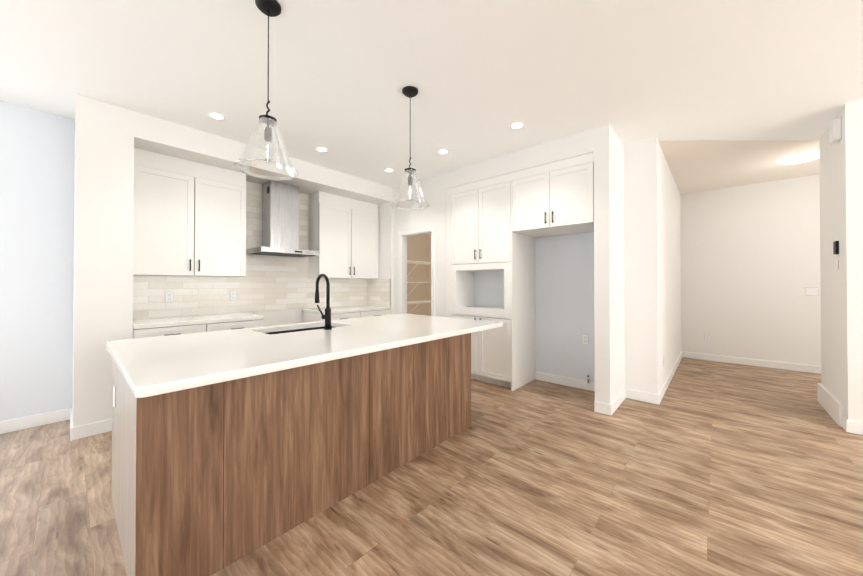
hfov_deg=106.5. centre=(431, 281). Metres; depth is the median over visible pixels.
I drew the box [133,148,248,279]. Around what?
upper cabinet
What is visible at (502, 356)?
base cabinet
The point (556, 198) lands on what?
upper cabinet
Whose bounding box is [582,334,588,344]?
outlet
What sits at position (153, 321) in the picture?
countertop
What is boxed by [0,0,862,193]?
ceiling
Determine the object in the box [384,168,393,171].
recessed light
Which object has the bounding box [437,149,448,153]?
recessed light
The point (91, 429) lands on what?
baseboard
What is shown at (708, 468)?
floor
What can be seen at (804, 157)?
ceiling light
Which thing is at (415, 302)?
shelf
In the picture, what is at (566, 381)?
baseboard
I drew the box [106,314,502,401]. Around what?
island countertop
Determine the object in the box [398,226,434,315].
door frame
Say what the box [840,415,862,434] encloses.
baseboard
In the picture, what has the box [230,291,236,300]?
outlet
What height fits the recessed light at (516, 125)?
0.005 m
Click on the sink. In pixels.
(295, 327)
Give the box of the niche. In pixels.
[474,272,529,307]
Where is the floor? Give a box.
[0,357,862,575]
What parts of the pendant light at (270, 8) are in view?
lamp shade, bulb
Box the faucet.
[315,274,333,329]
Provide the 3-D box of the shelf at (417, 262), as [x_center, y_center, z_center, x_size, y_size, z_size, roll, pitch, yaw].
[-0.407,-0.222,6.188,0.415,0.324,1.364,0,-1,42]
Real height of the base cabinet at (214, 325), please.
0.874 m
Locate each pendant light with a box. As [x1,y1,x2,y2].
[234,0,298,179]
[390,86,429,209]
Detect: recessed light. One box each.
[208,112,224,119]
[316,147,327,151]
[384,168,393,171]
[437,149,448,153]
[510,122,523,128]
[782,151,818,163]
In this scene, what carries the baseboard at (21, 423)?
attached to the wall at (736, 272)
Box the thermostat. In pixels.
[833,241,838,254]
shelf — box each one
[407,260,430,275]
[407,282,430,295]
[407,300,430,313]
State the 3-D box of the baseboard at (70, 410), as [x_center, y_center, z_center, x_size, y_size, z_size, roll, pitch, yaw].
[-3.188,1.258,2.855,0.616,0.105,0.019,0,-1,42]
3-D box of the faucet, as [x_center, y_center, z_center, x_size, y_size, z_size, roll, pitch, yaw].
[-0.938,0.164,2.688,0.227,0.461,0.132,0,-1,42]
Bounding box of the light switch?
[806,287,817,295]
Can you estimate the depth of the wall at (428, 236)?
6.80 m
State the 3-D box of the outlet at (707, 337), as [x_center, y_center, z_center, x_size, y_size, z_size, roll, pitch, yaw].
[4.666,0.951,5.449,0.075,0.120,0.007,0,-1,42]
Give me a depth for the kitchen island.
1.62 m
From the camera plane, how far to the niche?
4.46 m
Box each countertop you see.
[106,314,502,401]
[133,312,263,327]
[301,304,380,311]
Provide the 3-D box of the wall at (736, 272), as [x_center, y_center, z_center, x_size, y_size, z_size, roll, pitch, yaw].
[0.924,-0.140,1.180,9.295,2.876,11.605,0,-1,42]
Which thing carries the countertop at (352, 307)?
on the base cabinet at (307, 316)
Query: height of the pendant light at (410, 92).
0.945 m
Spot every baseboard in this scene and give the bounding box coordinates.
[0,409,67,433]
[68,408,75,440]
[72,419,111,438]
[535,372,594,390]
[608,388,627,414]
[656,351,683,404]
[684,352,820,373]
[817,383,846,425]
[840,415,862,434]
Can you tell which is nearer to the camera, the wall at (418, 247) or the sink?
the sink
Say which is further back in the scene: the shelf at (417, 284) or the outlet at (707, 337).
the shelf at (417, 284)
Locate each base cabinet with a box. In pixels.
[133,320,262,338]
[303,308,390,322]
[450,304,533,390]
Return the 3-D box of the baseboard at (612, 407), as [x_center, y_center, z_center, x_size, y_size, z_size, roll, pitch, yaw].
[1.979,1.263,3.408,0.020,0.105,0.678,0,-1,42]
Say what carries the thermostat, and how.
attached to the wall at (736, 272)
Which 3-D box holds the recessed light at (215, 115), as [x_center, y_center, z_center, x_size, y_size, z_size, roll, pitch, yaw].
[-2.028,-1.560,3.041,0.140,0.005,0.140,0,-1,42]
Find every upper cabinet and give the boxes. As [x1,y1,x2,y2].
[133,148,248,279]
[305,191,380,279]
[450,173,533,271]
[510,152,593,239]
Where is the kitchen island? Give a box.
[108,334,470,575]
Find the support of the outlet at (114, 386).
attached to the kitchen island
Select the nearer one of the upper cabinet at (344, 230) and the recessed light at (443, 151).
the recessed light at (443, 151)
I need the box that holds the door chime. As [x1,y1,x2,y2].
[829,118,841,143]
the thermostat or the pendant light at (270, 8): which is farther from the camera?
the thermostat
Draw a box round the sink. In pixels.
[266,326,321,333]
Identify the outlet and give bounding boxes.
[113,385,115,408]
[165,292,172,302]
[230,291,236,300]
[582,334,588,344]
[704,334,709,340]
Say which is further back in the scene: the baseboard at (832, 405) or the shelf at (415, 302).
the shelf at (415, 302)
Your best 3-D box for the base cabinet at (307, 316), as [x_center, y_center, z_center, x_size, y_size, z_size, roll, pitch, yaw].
[-1.294,0.890,5.032,0.617,0.874,1.187,0,-1,42]
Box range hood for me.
[246,180,319,256]
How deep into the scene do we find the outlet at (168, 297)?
3.62 m
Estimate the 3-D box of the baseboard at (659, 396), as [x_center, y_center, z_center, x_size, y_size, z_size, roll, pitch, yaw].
[3.407,1.271,4.548,0.020,0.105,2.963,0,-1,42]
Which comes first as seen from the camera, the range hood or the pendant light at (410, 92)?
the pendant light at (410, 92)
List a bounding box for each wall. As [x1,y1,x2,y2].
[0,94,862,426]
[407,234,425,314]
[426,234,430,315]
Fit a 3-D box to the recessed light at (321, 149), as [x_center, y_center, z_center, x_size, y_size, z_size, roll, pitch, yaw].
[-1.292,-1.554,3.797,0.140,0.005,0.140,0,-1,42]
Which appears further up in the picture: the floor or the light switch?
the light switch
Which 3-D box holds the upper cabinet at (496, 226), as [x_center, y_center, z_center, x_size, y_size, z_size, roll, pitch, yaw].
[0.830,-0.733,4.454,0.924,1.161,0.652,0,-1,42]
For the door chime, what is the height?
0.195 m
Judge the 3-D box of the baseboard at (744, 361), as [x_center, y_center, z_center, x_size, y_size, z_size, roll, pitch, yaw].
[6.287,1.267,4.005,5.041,0.105,0.017,0,-1,42]

